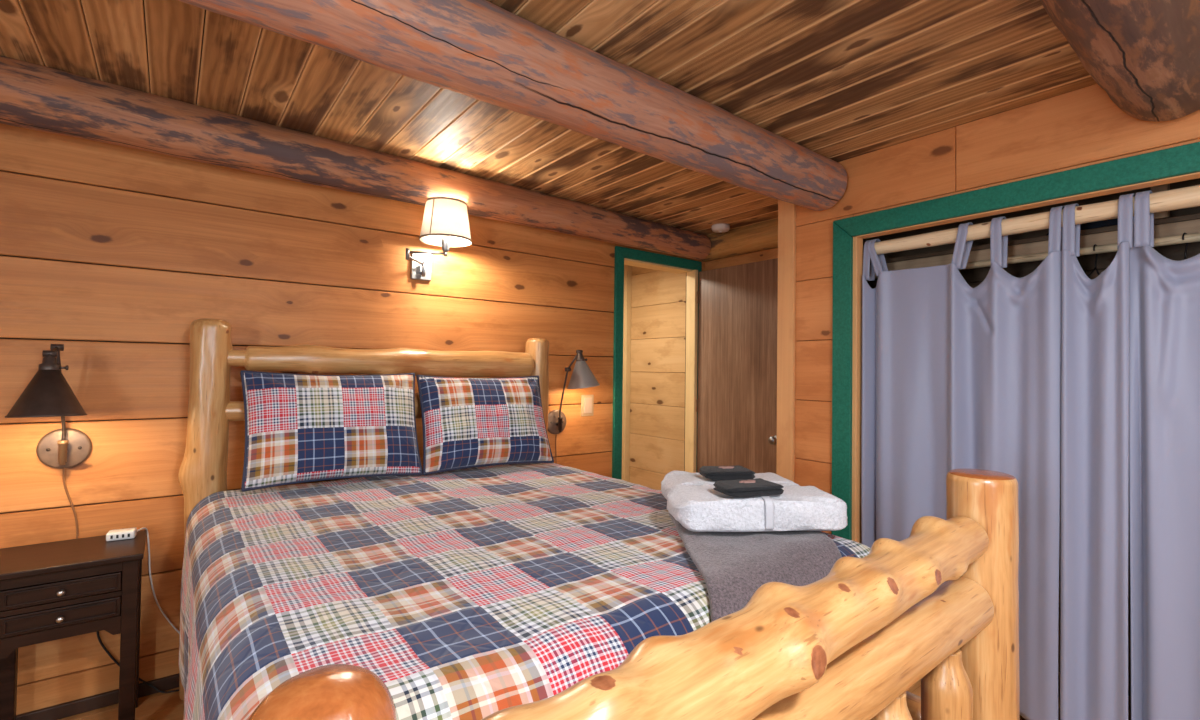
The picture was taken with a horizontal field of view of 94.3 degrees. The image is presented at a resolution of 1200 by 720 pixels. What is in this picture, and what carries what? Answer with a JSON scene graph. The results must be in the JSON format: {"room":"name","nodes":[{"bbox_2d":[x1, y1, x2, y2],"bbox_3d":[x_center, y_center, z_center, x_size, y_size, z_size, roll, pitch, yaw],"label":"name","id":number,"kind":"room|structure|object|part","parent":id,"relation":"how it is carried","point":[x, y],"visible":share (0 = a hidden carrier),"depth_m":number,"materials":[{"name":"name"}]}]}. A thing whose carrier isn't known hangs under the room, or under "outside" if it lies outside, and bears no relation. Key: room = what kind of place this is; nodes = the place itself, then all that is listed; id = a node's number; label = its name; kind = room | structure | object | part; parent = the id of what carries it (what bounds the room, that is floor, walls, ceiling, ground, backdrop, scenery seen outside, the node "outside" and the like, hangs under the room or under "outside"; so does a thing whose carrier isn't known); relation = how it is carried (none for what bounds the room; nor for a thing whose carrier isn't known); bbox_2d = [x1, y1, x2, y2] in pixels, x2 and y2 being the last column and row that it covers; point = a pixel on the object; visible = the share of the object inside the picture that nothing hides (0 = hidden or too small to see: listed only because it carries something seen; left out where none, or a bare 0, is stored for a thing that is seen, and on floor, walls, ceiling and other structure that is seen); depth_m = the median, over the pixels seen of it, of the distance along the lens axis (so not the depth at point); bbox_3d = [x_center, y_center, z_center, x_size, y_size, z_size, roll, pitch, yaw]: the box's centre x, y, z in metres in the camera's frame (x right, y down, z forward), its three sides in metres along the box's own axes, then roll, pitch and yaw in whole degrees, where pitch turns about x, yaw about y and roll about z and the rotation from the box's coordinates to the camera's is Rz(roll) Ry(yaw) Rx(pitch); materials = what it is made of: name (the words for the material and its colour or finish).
{"room":"cabin bedroom","nodes":[
{"label":"cabin bedroom","id":0,"kind":"room"},
{"bbox_2d":[0,123,704,714],"bbox_3d":[-1.033,0.193,2.848,4.550,2.300,0.075,1,-1,-38],"label":"wall","id":1,"kind":"structure","parent":0,"point":[110,254],"depth_m":2.25,"materials":[{"name":"brown wood"}]},
{"bbox_2d":[5,344,91,538],"bbox_3d":[-1.894,0.380,1.916,0.196,0.872,0.348,1,-1,-38],"label":"wall lamp","id":2,"kind":"object","parent":1,"relation":"attached to","point":[48,393],"visible":0.98,"depth_m":1.87,"materials":[{"name":"brown metal"}]},
{"bbox_3d":[-1.844,0.113,1.860,0.196,0.163,0.196,1,-1,-38],"label":"lamp shade","id":3,"kind":"part","parent":2,"relation":"part of","materials":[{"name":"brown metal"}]},
{"bbox_2d":[38,354,68,369],"bbox_3d":[-1.841,0.009,1.876,0.072,0.075,0.053,1,-1,-38],"label":"socket","id":4,"kind":"object","parent":2,"relation":"attached to","point":[49,362],"depth_m":1.86,"materials":[{"name":"brown metal"}]},
{"bbox_3d":[-1.904,0.120,1.948,0.035,0.353,0.211,1,-1,-34],"label":"arm","id":5,"kind":"part","parent":2,"relation":"part of","materials":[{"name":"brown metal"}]},
{"bbox_3d":[-1.980,0.327,2.059,0.150,0.150,0.016,1,-1,-38],"label":"wall plate","id":6,"kind":"part","parent":2,"relation":"part of","materials":[{"name":"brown metal"}]},
{"bbox_3d":[-1.967,0.605,2.067,0.049,0.425,0.011,1,-1,-38],"label":"cord","id":7,"kind":"part","parent":2,"relation":"part of","materials":[{"name":"brown plastic"}]},
{"bbox_2d":[16,673,178,719],"bbox_3d":[-1.381,1.308,2.512,3.635,0.050,0.018,1,-1,-38],"label":"baseboard","id":8,"kind":"structure","parent":1,"relation":"attached to","point":[105,699],"depth_m":2.09,"materials":[{"name":"brown wood"}]},
{"bbox_2d":[405,197,471,280],"bbox_3d":[-0.810,-0.598,2.775,0.341,0.369,0.252,1,-1,11],"label":"wall sconce","id":9,"kind":"object","parent":1,"relation":"attached to","point":[445,224],"visible":1,"depth_m":2.71,"materials":[{"name":"fabric"}]},
{"bbox_3d":[-0.880,-0.485,2.758,0.195,0.115,0.155,0,-1,34],"label":"swing arm","id":10,"kind":"part","parent":9,"relation":"part of","materials":[{"name":"metal"}]},
{"bbox_3d":[-0.765,-0.685,2.768,0.248,0.190,0.248,1,-1,-38],"label":"lamp shade","id":11,"kind":"part","parent":9,"relation":"part of","materials":[{"name":"white fabric"}]},
{"bbox_3d":[-0.766,-0.685,2.769,0.252,0.194,0.253,1,-1,-38],"label":"shade trim","id":12,"kind":"part","parent":9,"relation":"part of","materials":[{"name":"brown"}]},
{"bbox_2d":[548,350,599,463],"bbox_3d":[-0.147,0.351,3.336,0.309,0.822,0.195,0,-1,34],"label":"wall lamp","id":13,"kind":"object","parent":1,"relation":"attached to","point":[582,376],"visible":0.94,"depth_m":3.29,"materials":[{"name":"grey metal"}]},
{"bbox_3d":[-0.267,0.607,3.379,0.011,0.310,0.011,1,-1,-38],"label":"cord","id":14,"kind":"part","parent":13,"relation":"part of","materials":[{"name":"brown plastic"}]},
{"bbox_3d":[-0.266,0.377,3.381,0.150,0.150,0.016,1,-1,-38],"label":"wall plate","id":15,"kind":"part","parent":13,"relation":"part of","materials":[{"name":"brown metal"}]},
{"bbox_3d":[-0.181,0.143,3.309,0.151,0.408,0.057,0,-1,19],"label":"arm","id":16,"kind":"part","parent":13,"relation":"part of","materials":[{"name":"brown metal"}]},
{"bbox_2d":[576,352,586,360],"bbox_3d":[-0.109,-0.018,3.309,0.073,0.076,0.053,1,-1,-38],"label":"socket","id":17,"kind":"object","parent":13,"relation":"attached to","point":[579,357],"depth_m":3.29,"materials":[{"name":"grey metal"}]},
{"bbox_3d":[-0.097,0.088,3.309,0.195,0.171,0.196,1,-1,-38],"label":"lamp shade","id":18,"kind":"part","parent":13,"relation":"part of","materials":[{"name":"grey metal"}]},
{"bbox_2d":[581,395,593,415],"bbox_3d":[-0.078,0.288,3.528,0.096,0.134,0.013,1,-1,-38],"label":"light switch","id":19,"kind":"object","parent":1,"relation":"attached to","point":[587,401],"visible":1,"depth_m":3.52,"materials":[{"name":"beige plastic"}]},
{"bbox_2d":[612,246,701,479],"bbox_3d":[0.417,0.318,3.904,0.826,2.123,0.022,1,-1,-38],"label":"door frame","id":20,"kind":"structure","parent":1,"relation":"attached to","point":[621,253],"depth_m":3.67,"materials":[{"name":"green paint"}]},
{"bbox_2d":[624,258,691,273],"bbox_3d":[0.383,-0.679,3.982,0.666,0.032,0.131,1,-1,-38],"label":"trim","id":21,"kind":"structure","parent":1,"relation":"attached to","point":[630,262],"depth_m":3.96,"materials":[{"name":"brown wood"}]},
{"bbox_2d":[685,270,697,472],"bbox_3d":[0.676,0.359,4.137,0.032,2.055,0.090,1,-1,-38],"label":"trim","id":22,"kind":"structure","parent":1,"relation":"attached to","point":[692,277],"depth_m":4.12,"materials":[{"name":"brown wood"}]},
{"bbox_2d":[696,258,777,473],"bbox_3d":[0.928,0.358,3.815,0.102,2.028,0.742,1,-1,-38],"label":"door","id":23,"kind":"structure","parent":1,"relation":"in","point":[737,424],"depth_m":3.82,"materials":[{"name":"brown wood"}]},
{"bbox_3d":[1.107,0.512,3.546,0.065,0.060,0.060,1,-1,-38],"label":"knob","id":24,"kind":"part","parent":23,"relation":"part of","materials":[{"name":"metal"}]},
{"bbox_2d":[0,0,1096,234],"bbox_3d":[0.080,-0.997,1.826,5.500,0.070,5.520,1,-1,-38],"label":"ceiling","id":25,"kind":"structure","parent":0,"point":[839,80],"depth_m":1.87,"materials":[{"name":"brown wood"}]},
{"bbox_2d":[0,56,710,259],"bbox_3d":[-0.971,-0.874,2.683,4.393,0.227,0.229,2,-1,-39],"label":"log beam","id":26,"kind":"structure","parent":25,"relation":"attached to","point":[36,97],"depth_m":2.28,"materials":[{"name":"brown wood"}]},
{"bbox_2d":[178,0,846,210],"bbox_3d":[-0.422,-0.868,1.486,3.796,0.250,0.258,1,-1,-38],"label":"log beam","id":27,"kind":"structure","parent":25,"relation":"attached to","point":[481,50],"depth_m":1.59,"materials":[{"name":"brown wood"}]},
{"bbox_2d":[712,223,729,232],"bbox_3d":[0.825,-0.895,3.801,0.124,0.045,0.124,1,-1,-38],"label":"smoke detector","id":28,"kind":"object","parent":25,"relation":"attached to","point":[721,227],"visible":1,"depth_m":3.76,"materials":[{"name":"beige plastic"}]},
{"bbox_2d":[701,218,777,261],"bbox_3d":[1.113,-0.839,3.745,0.199,0.200,1.128,1,-1,-38],"label":"log beam","id":29,"kind":"structure","parent":25,"relation":"attached to","point":[760,236],"depth_m":3.79,"materials":[{"name":"brown wood"}]},
{"bbox_2d":[1040,0,1199,121],"bbox_3d":[0.942,-0.913,1.061,2.159,0.314,0.324,1,-1,-38],"label":"log beam","id":30,"kind":"structure","parent":25,"relation":"attached to","point":[1144,54],"depth_m":1.37,"materials":[{"name":"brown wood"}]},
{"bbox_2d":[58,672,1130,719],"bbox_3d":[-0.036,1.370,1.679,5.050,0.070,5.520,1,-1,-38],"label":"floor","id":31,"kind":"structure","parent":0,"point":[157,706],"depth_m":2.11,"materials":[{"name":"brown wood"}]},
{"bbox_2d":[0,530,146,719],"bbox_3d":[-1.822,0.987,1.906,0.397,0.660,0.354,1,-1,-38],"label":"nightstand","id":32,"kind":"object","parent":31,"relation":"on","point":[50,591],"visible":1,"depth_m":1.84,"materials":[{"name":"brown wood"}]},
{"bbox_3d":[-2.043,0.994,1.922,0.043,0.640,0.043,1,-1,-38],"label":"leg","id":33,"kind":"part","parent":32,"relation":"part of","materials":[{"name":"brown wood"}]},
{"bbox_3d":[-1.723,0.826,1.777,0.021,0.021,0.028,1,-1,-38],"label":"knob","id":34,"kind":"part","parent":32,"relation":"part of","materials":[{"name":"silver metal"}]},
{"bbox_3d":[-1.732,0.827,1.794,0.283,0.062,0.023,1,-1,-38],"label":"drawer","id":35,"kind":"part","parent":32,"relation":"part of","materials":[{"name":"brown wood"}]},
{"bbox_3d":[-1.722,0.743,1.779,0.021,0.021,0.028,1,-1,-38],"label":"knob","id":36,"kind":"part","parent":32,"relation":"part of","materials":[{"name":"silver metal"}]},
{"bbox_3d":[-1.731,0.744,1.796,0.283,0.060,0.023,1,-1,-38],"label":"drawer","id":37,"kind":"part","parent":32,"relation":"part of","materials":[{"name":"brown wood"}]},
{"bbox_3d":[-1.611,0.999,1.902,0.043,0.640,0.043,1,-1,-38],"label":"leg","id":38,"kind":"part","parent":32,"relation":"part of","materials":[{"name":"brown wood"}]},
{"bbox_3d":[-1.782,1.001,2.124,0.043,0.640,0.043,1,-1,-38],"label":"leg","id":39,"kind":"part","parent":32,"relation":"part of","materials":[{"name":"brown wood"}]},
{"bbox_2d":[106,527,179,632],"bbox_3d":[-1.751,0.885,2.149,0.092,0.507,0.283,0,-1,13],"label":"power strip","id":40,"kind":"object","parent":32,"relation":"on","point":[128,533],"visible":0.94,"depth_m":2.07,"materials":[{"name":"white plastic"}]},
{"bbox_2d":[96,631,178,692],"bbox_3d":[-1.783,1.110,2.180,0.322,0.418,0.030,1,-1,-28],"label":"power cord","id":41,"kind":"object","parent":31,"relation":"on","point":[97,632],"visible":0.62,"depth_m":2.14,"materials":[{"name":"black rubber"}]},
{"bbox_2d":[178,319,1019,719],"bbox_3d":[-0.291,0.591,1.797,1.694,1.493,2.326,1,-1,-38],"label":"bed","id":42,"kind":"object","parent":31,"relation":"on","point":[850,643],"visible":0.68,"depth_m":1.07,"materials":[{"name":"brown wood"}]},
{"bbox_3d":[-1.548,0.572,2.190,0.182,1.473,0.150,1,-1,-38],"label":"head post","id":43,"kind":"part","parent":42,"relation":"part of","materials":[{"name":"brown wood"}]},
{"bbox_3d":[-0.248,0.796,0.476,0.132,1.038,0.132,1,-1,-38],"label":"foot post","id":44,"kind":"part","parent":42,"relation":"part of","materials":[{"name":"brown wood"}]},
{"bbox_3d":[-0.950,0.221,2.658,1.408,0.133,0.131,1,-1,-38],"label":"headboard rail","id":45,"kind":"part","parent":42,"relation":"part of","materials":[{"name":"brown wood"}]},
{"bbox_3d":[-0.947,0.015,2.660,1.408,0.150,0.145,1,-1,-38],"label":"headboard rail","id":46,"kind":"part","parent":42,"relation":"part of","materials":[{"name":"brown wood"}]},
{"bbox_3d":[-0.363,0.608,3.113,0.137,1.463,0.149,1,-1,-38],"label":"head post","id":47,"kind":"part","parent":42,"relation":"part of","materials":[{"name":"brown wood"}]},
{"bbox_3d":[0.357,0.452,0.930,1.407,0.200,0.152,1,-1,-38],"label":"footboard rail","id":48,"kind":"part","parent":42,"relation":"part of","materials":[{"name":"brown wood"}]},
{"bbox_3d":[0.354,0.595,0.941,1.423,0.150,0.126,1,-1,-38],"label":"footboard rail","id":49,"kind":"part","parent":42,"relation":"part of","materials":[{"name":"brown wood"}]},
{"bbox_3d":[0.292,0.989,2.250,0.132,0.131,2.059,1,-1,-38],"label":"rail","id":50,"kind":"part","parent":42,"relation":"part of","materials":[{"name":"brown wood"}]},
{"bbox_3d":[0.966,0.815,1.413,0.160,1.063,0.160,1,-1,-38],"label":"foot post","id":51,"kind":"part","parent":42,"relation":"part of","materials":[{"name":"brown wood"}]},
{"bbox_2d":[629,266,685,489],"bbox_3d":[0.588,0.248,4.856,0.070,2.300,1.025,1,-1,-38],"label":"wall","id":52,"kind":"structure","parent":0,"point":[658,298],"depth_m":4.91,"materials":[{"name":"brown wood"}]},
{"bbox_2d":[622,265,631,481],"bbox_3d":[0.243,0.250,5.200,0.055,2.300,0.060,1,-1,-38],"label":"trim","id":53,"kind":"structure","parent":52,"relation":"attached to","point":[627,269],"depth_m":5.18,"materials":[{"name":"brown wood"}]},
{"bbox_2d":[705,248,777,270],"bbox_3d":[1.133,0.237,3.821,0.070,2.300,1.270,1,-1,-38],"label":"wall","id":54,"kind":"structure","parent":0,"point":[768,254],"depth_m":3.95,"materials":[{"name":"brown wood"}]},
{"bbox_2d":[794,84,1199,533],"bbox_3d":[1.873,0.208,1.671,0.075,2.300,2.860,1,-1,-38],"label":"wall","id":55,"kind":"structure","parent":0,"point":[1082,127],"depth_m":2.29,"materials":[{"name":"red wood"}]},
{"bbox_2d":[776,200,795,481],"bbox_3d":[0.972,0.217,2.837,0.108,2.300,0.092,1,-1,-38],"label":"trim","id":56,"kind":"structure","parent":55,"relation":"attached to","point":[785,454],"depth_m":2.80,"materials":[{"name":"brown wood"}]},
{"bbox_2d":[852,236,862,542],"bbox_3d":[1.176,0.400,2.550,0.057,1.930,0.023,1,-1,-38],"label":"trim","id":57,"kind":"structure","parent":55,"relation":"attached to","point":[857,242],"depth_m":2.54,"materials":[{"name":"brown wood"}]},
{"bbox_2d":[831,142,1199,539],"bbox_3d":[1.696,0.349,1.817,0.022,2.018,1.986,1,-1,-38],"label":"trim","id":58,"kind":"structure","parent":55,"relation":"attached to","point":[1183,159],"depth_m":2.31,"materials":[{"name":"green paint"}]},
{"bbox_2d":[857,172,1199,238],"bbox_3d":[1.738,-0.576,1.858,0.062,0.018,1.772,1,-1,-38],"label":"trim","id":59,"kind":"structure","parent":55,"relation":"attached to","point":[1192,175],"depth_m":2.01,"materials":[{"name":"brown wood"}]},
{"bbox_2d":[874,185,1199,254],"bbox_3d":[1.787,-0.518,1.885,0.072,0.073,1.784,1,-1,-38],"label":"pole","id":60,"kind":"object","parent":55,"relation":"attached to","point":[1186,197],"visible":0.78,"depth_m":2.06,"materials":[{"name":"beige wood"}]},
{"bbox_2d":[861,206,1063,719],"bbox_3d":[1.439,0.380,2.275,0.122,1.876,0.726,1,-1,-38],"label":"curtain","id":61,"kind":"object","parent":60,"relation":"hanging from","point":[956,375],"visible":0.8,"depth_m":2.22,"materials":[{"name":"fabric"}]},
{"bbox_2d":[1060,193,1134,719],"bbox_3d":[1.722,0.378,1.921,0.117,1.876,0.196,1,-1,-38],"label":"curtain","id":62,"kind":"object","parent":60,"relation":"hanging from","point":[1095,312],"visible":0.99,"depth_m":1.91,"materials":[{"name":"fabric"}]},
{"bbox_2d":[1129,190,1199,719],"bbox_3d":[2.020,0.374,1.538,0.104,1.876,0.819,1,-1,-38],"label":"curtain","id":63,"kind":"object","parent":60,"relation":"hanging from","point":[1164,293],"visible":1,"depth_m":1.78,"materials":[{"name":"grey fabric"}]},
{"bbox_2d":[863,178,1199,696],"bbox_3d":[2.307,0.222,2.169,0.070,2.300,2.620,1,-1,-38],"label":"wall","id":64,"kind":"structure","parent":0,"point":[974,277],"depth_m":2.47,"materials":[{"name":"black"}]},
{"bbox_2d":[870,213,1199,264],"bbox_3d":[2.156,-0.496,2.078,0.310,0.020,2.550,1,-1,-38],"label":"closet shelf","id":65,"kind":"object","parent":64,"relation":"attached to","point":[1196,215],"visible":0.08,"depth_m":2.29,"materials":[{"name":"brown wood"}]},
{"bbox_2d":[1047,218,1117,234],"bbox_3d":[2.013,-0.551,2.265,0.250,0.090,0.320,1,-1,-38],"label":"folded blanket","id":66,"kind":"object","parent":65,"relation":"on","point":[1111,222],"visible":0.09,"depth_m":2.16,"materials":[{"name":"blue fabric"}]},
{"bbox_2d":[875,219,1199,273],"bbox_3d":[2.035,-0.461,1.984,0.025,0.052,2.550,1,-1,-38],"label":"trim","id":67,"kind":"structure","parent":64,"relation":"attached to","point":[1190,226],"depth_m":2.28,"materials":[{"name":"beige wood"}]},
{"bbox_2d":[1151,184,1169,218],"bbox_3d":[2.027,-0.712,2.014,0.040,0.405,0.045,1,-1,-38],"label":"trim","id":68,"kind":"structure","parent":64,"relation":"attached to","point":[1165,214],"depth_m":2.00,"materials":[{"name":"brown wood"}]},
{"bbox_3d":[1.221,0.224,3.011,0.620,2.300,0.040,1,-1,-38],"label":"wall","id":69,"kind":"structure","parent":0,"visible":0},
{"bbox_2d":[866,233,1199,280],"bbox_3d":[2.003,-0.418,1.940,0.030,0.030,2.600,1,-1,-38],"label":"rail","id":70,"kind":"object","parent":69,"relation":"attached to","point":[1195,237],"visible":0.49,"depth_m":2.11,"materials":[{"name":"beige wood"}]},
{"bbox_2d":[1088,244,1099,276],"bbox_3d":[1.874,-0.340,2.105,0.406,0.197,0.006,1,-1,-36],"label":"clothes hanger","id":71,"kind":"object","parent":70,"relation":"hanging from","point":[1095,268],"visible":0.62,"depth_m":2.10,"materials":[{"name":"grey metal"}]},
{"bbox_2d":[1182,233,1187,259],"bbox_3d":[2.018,-0.342,1.919,0.406,0.197,0.006,1,-1,-30],"label":"clothes hanger","id":72,"kind":"object","parent":70,"relation":"hanging from","point":[1183,235],"visible":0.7,"depth_m":1.92,"materials":[{"name":"grey metal"}]},
{"bbox_3d":[-0.351,0.752,1.870,1.440,0.365,1.800,1,-1,-38],"label":"mattress","id":73,"kind":"object","parent":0,"visible":0},
{"bbox_2d":[179,463,870,719],"bbox_3d":[-0.336,0.797,1.855,1.701,0.575,1.860,1,-1,-38],"label":"quilt","id":74,"kind":"object","parent":73,"relation":"on","point":[476,593],"visible":0.78,"depth_m":1.28,"materials":[{"name":"fabric"}]},
{"bbox_2d":[240,370,422,491],"bbox_3d":[-1.104,0.274,2.332,0.684,0.455,0.255,1,-1,-34],"label":"pillow","id":75,"kind":"object","parent":74,"relation":"on","point":[300,428],"visible":1,"depth_m":2.23,"materials":[{"name":"fabric"}]},
{"bbox_2d":[416,375,553,474],"bbox_3d":[-0.557,0.296,2.722,0.661,0.442,0.276,1,-1,-34],"label":"pillow","id":76,"kind":"object","parent":74,"relation":"on","point":[467,422],"visible":1,"depth_m":2.62,"materials":[{"name":"fabric"}]},
{"bbox_2d":[669,513,841,621],"bbox_3d":[0.410,0.755,1.453,0.470,0.523,0.928,1,-1,8],"label":"throw blanket","id":77,"kind":"object","parent":74,"relation":"on","point":[732,566],"visible":0.35,"depth_m":1.42,"materials":[{"name":"grey fabric"}]},
{"bbox_2d":[661,470,799,498],"bbox_3d":[0.449,0.450,1.927,0.465,0.102,0.226,1,-1,-5],"label":"towel","id":78,"kind":"object","parent":77,"relation":"on","point":[672,479],"visible":0.26,"depth_m":1.90,"materials":[{"name":"white fabric"}]},
{"bbox_2d":[699,465,754,480],"bbox_3d":[0.429,0.380,1.881,0.174,0.036,0.116,1,-1,-7],"label":"washcloth","id":79,"kind":"object","parent":78,"relation":"on","point":[715,473],"visible":0.88,"depth_m":1.84,"materials":[{"name":"black fabric"}]},
{"bbox_2d":[667,484,847,531],"bbox_3d":[0.469,0.444,1.690,0.521,0.101,0.239,1,-1,-5],"label":"towel","id":80,"kind":"object","parent":77,"relation":"on","point":[698,508],"visible":0.83,"depth_m":1.58,"materials":[{"name":"white fabric"}]},
{"bbox_2d":[713,478,783,497],"bbox_3d":[0.439,0.376,1.646,0.194,0.034,0.116,1,-1,-19],"label":"washcloth","id":81,"kind":"object","parent":80,"relation":"on","point":[739,488],"visible":1,"depth_m":1.61,"materials":[{"name":"black fabric"}]}
]}

